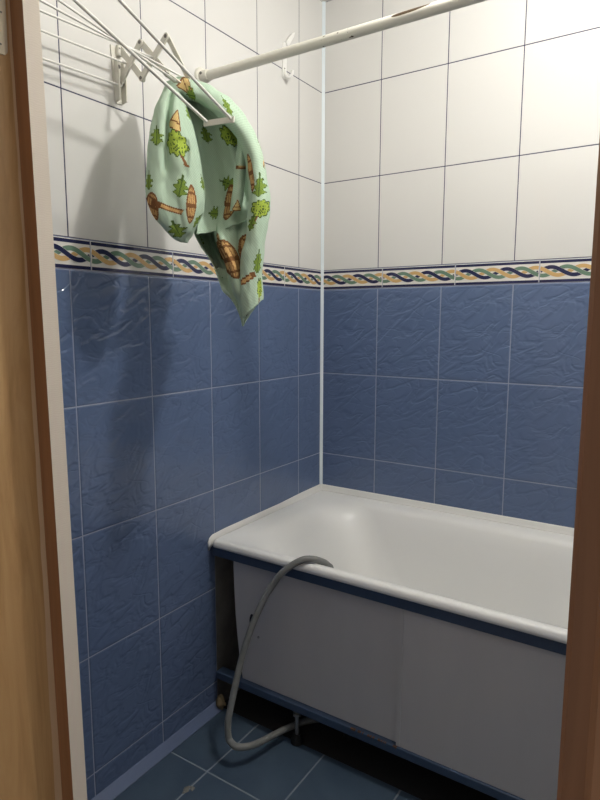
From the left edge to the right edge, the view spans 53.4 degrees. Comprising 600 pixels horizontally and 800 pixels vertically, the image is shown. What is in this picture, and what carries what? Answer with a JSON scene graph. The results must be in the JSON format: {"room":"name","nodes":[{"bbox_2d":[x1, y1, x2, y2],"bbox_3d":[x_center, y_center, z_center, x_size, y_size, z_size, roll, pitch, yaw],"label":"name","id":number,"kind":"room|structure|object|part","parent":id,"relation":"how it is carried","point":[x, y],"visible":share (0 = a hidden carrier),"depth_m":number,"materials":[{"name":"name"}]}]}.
{"room":"bathroom","nodes":[
{"label":"bathroom","id":0,"kind":"room"},
{"bbox_2d":[39,0,321,799],"bbox_3d":[-0.390,-0.184,1.812,0.121,2.600,1.760,5,9,33],"label":"wall","id":1,"kind":"structure","parent":0,"point":[186,422],"depth_m":1.74,"materials":[{"name":"blue tile"}]},
{"bbox_2d":[39,0,234,126],"bbox_3d":[-0.431,-0.728,1.219,0.376,0.246,0.646,5,9,33],"label":"drying rack","id":2,"kind":"object","parent":1,"relation":"attached to","point":[120,72],"visible":0.96,"depth_m":1.35,"materials":[{"name":"beige plastic"}]},
{"bbox_3d":[-0.596,-0.750,1.284,0.005,0.030,0.535,5,9,33],"label":"rod","id":3,"kind":"part","parent":2,"relation":"part of","materials":[{"name":"white metal"}]},
{"bbox_3d":[-0.578,-0.795,1.266,0.005,0.030,0.535,5,9,33],"label":"rod","id":4,"kind":"part","parent":2,"relation":"part of","materials":[{"name":"white metal"}]},
{"bbox_3d":[-0.498,-0.780,1.216,0.005,0.030,0.535,5,9,33],"label":"rod","id":5,"kind":"part","parent":2,"relation":"part of","materials":[{"name":"white metal"}]},
{"bbox_3d":[-0.427,-0.741,1.174,0.005,0.028,0.535,5,9,33],"label":"rod","id":6,"kind":"part","parent":2,"relation":"part of","materials":[{"name":"white metal"}]},
{"bbox_3d":[-0.440,-0.765,1.179,0.005,0.090,0.536,5,9,33],"label":"rod","id":7,"kind":"part","parent":2,"relation":"part of","materials":[{"name":"white metal"}]},
{"bbox_3d":[-0.420,-0.833,1.476,0.092,0.093,0.005,5,9,33],"label":"scissor arm","id":8,"kind":"part","parent":2,"relation":"part of","materials":[{"name":"beige plastic"}]},
{"bbox_3d":[-0.417,-0.833,1.481,0.092,0.100,0.005,5,9,33],"label":"scissor arm","id":9,"kind":"part","parent":2,"relation":"part of","materials":[{"name":"beige plastic"}]},
{"bbox_3d":[-0.360,-0.697,1.135,0.007,0.188,0.537,5,9,33],"label":"rod","id":10,"kind":"part","parent":2,"relation":"part of","materials":[{"name":"white metal"}]},
{"bbox_3d":[-0.351,-0.822,1.433,0.104,0.090,0.005,5,9,33],"label":"scissor arm","id":11,"kind":"part","parent":2,"relation":"part of","materials":[{"name":"beige plastic"}]},
{"bbox_3d":[-0.350,-0.823,1.438,0.100,0.104,0.005,5,9,33],"label":"scissor arm","id":12,"kind":"part","parent":2,"relation":"part of","materials":[{"name":"beige plastic"}]},
{"bbox_3d":[-0.290,-0.766,1.451,0.013,0.037,0.096,7,10,40],"label":"scissor arm","id":13,"kind":"part","parent":2,"relation":"part of","materials":[{"name":"beige plastic"}]},
{"bbox_3d":[-0.299,-0.699,1.094,0.007,0.213,0.537,5,9,32],"label":"rod","id":14,"kind":"part","parent":2,"relation":"part of","materials":[{"name":"white metal"}]},
{"bbox_3d":[-0.285,-0.810,1.446,0.013,0.111,0.092,6,10,39],"label":"scissor arm","id":15,"kind":"part","parent":2,"relation":"part of","materials":[{"name":"beige plastic"}]},
{"bbox_2d":[145,76,270,325],"bbox_3d":[-0.215,-0.496,1.484,0.289,0.618,0.270,0,8,0],"label":"towel","id":16,"kind":"object","parent":2,"relation":"hanging from","point":[210,183],"visible":0.95,"depth_m":1.41,"materials":[{"name":"green fabric"}]},
{"bbox_3d":[-0.183,-0.630,1.350,0.090,0.018,0.004,5,9,33],"label":"scissor arm","id":17,"kind":"part","parent":2,"relation":"part of","materials":[{"name":"beige plastic"}]},
{"bbox_2d":[91,701,221,799],"bbox_3d":[-0.522,1.084,1.648,0.026,0.028,0.904,5,9,33],"label":"baseboard","id":18,"kind":"structure","parent":1,"relation":"attached to","point":[154,757],"depth_m":1.79,"materials":[{"name":"blue tile"}]},
{"bbox_2d":[282,33,294,79],"bbox_3d":[-0.029,-1.205,2.084,0.041,0.176,0.068,5,9,33],"label":"wall hook","id":19,"kind":"object","parent":1,"relation":"attached to","point":[287,42],"visible":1,"depth_m":2.08,"materials":[{"name":"white plastic"}]},
{"bbox_3d":[-0.054,-1.181,2.079,0.004,0.121,0.027,5,9,33],"label":"plate","id":20,"kind":"part","parent":19,"relation":"part of","materials":[{"name":"white plastic"}]},
{"bbox_3d":[-0.040,-1.133,2.076,0.041,0.036,0.012,3,8,24],"label":"hook arm","id":21,"kind":"part","parent":19,"relation":"part of","materials":[{"name":"white plastic"}]},
{"bbox_2d":[194,0,486,83],"bbox_3d":[0.428,-0.882,1.284,1.720,0.054,0.054,5,9,33],"label":"pole","id":22,"kind":"object","parent":1,"relation":"attached to","point":[441,6],"visible":0.97,"depth_m":1.49,"materials":[{"name":"white metal"}]},
{"bbox_2d":[114,689,498,799],"bbox_3d":[0.486,1.226,0.925,2.720,0.062,2.580,5,9,33],"label":"floor","id":23,"kind":"structure","parent":0,"point":[327,766],"depth_m":1.76,"materials":[{"name":"blue tile"}]},
{"bbox_2d":[216,694,225,709],"bbox_3d":[-0.268,1.020,2.016,0.033,0.058,0.035,-2,8,-15],"label":"lump","id":24,"kind":"object","parent":23,"relation":"on","point":[220,702],"visible":1,"depth_m":2.00,"materials":[{"name":"brown"}]},
{"bbox_2d":[224,555,333,750],"bbox_3d":[-0.037,0.761,1.788,0.380,0.627,0.136,-4,9,-29],"label":"hose","id":25,"kind":"object","parent":23,"relation":"on","point":[261,741],"visible":0.91,"depth_m":1.76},
{"bbox_2d":[212,546,566,799],"bbox_3d":[0.433,0.822,1.537,1.694,0.580,0.046,5,9,33],"label":"panel","id":26,"kind":"object","parent":23,"relation":"on","point":[476,704],"visible":0.92,"depth_m":1.60,"materials":[{"name":"white plastic"}]},
{"bbox_3d":[0.434,0.980,1.554,1.688,0.025,0.037,5,9,33],"label":"rail","id":27,"kind":"part","parent":26,"relation":"part of","materials":[{"name":"blue"}]},
{"bbox_3d":[0.429,0.551,1.494,1.694,0.032,0.030,5,9,33],"label":"rail","id":28,"kind":"part","parent":26,"relation":"part of","materials":[{"name":"plastic"}]},
{"bbox_2d":[213,491,573,740],"bbox_3d":[0.609,0.775,1.790,1.694,0.606,0.689,5,9,33],"label":"bathtub","id":29,"kind":"object","parent":23,"relation":"on","point":[518,578],"visible":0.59,"depth_m":2.08,"materials":[{"name":"white ceramic"}]},
{"bbox_3d":[0.161,0.978,1.880,0.044,0.180,0.043,5,9,33],"label":"leg","id":30,"kind":"part","parent":29,"relation":"part of","materials":[{"name":"black metal"}]},
{"bbox_2d":[323,0,599,527],"bbox_3d":[0.878,-0.206,1.982,1.826,2.600,0.121,5,9,33],"label":"wall","id":31,"kind":"structure","parent":0,"point":[462,144],"depth_m":2.08,"materials":[{"name":"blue tile"}]},
{"bbox_2d":[320,1,325,483],"bbox_3d":[0.089,-0.573,2.378,0.009,1.880,0.009,5,9,33],"label":"trim","id":32,"kind":"structure","parent":31,"relation":"attached to","point":[323,2],"depth_m":2.37,"materials":[{"name":"white plastic"}]},
{"bbox_2d":[208,484,573,550],"bbox_3d":[0.613,0.483,1.754,1.719,0.060,0.702,5,9,33],"label":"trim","id":33,"kind":"structure","parent":31,"relation":"attached to","point":[547,527],"depth_m":2.18,"materials":[{"name":"white"}]},
{"bbox_3d":[-0.083,0.001,0.619,1.920,2.550,0.080,5,9,33],"label":"wall","id":34,"kind":"structure","parent":0,"visible":0},
{"bbox_2d":[0,0,86,799],"bbox_3d":[-0.408,0.187,0.811,0.114,2.030,0.160,5,9,33],"label":"trim","id":35,"kind":"structure","parent":34,"relation":"attached to","point":[42,755],"depth_m":0.82,"materials":[{"name":"beige wood"}]},
{"bbox_2d":[557,138,599,799],"bbox_3d":[0.229,0.243,0.397,0.121,2.030,0.160,5,9,33],"label":"trim","id":36,"kind":"structure","parent":34,"relation":"attached to","point":[579,758],"depth_m":0.45,"materials":[{"name":"brown wood"}]}
]}

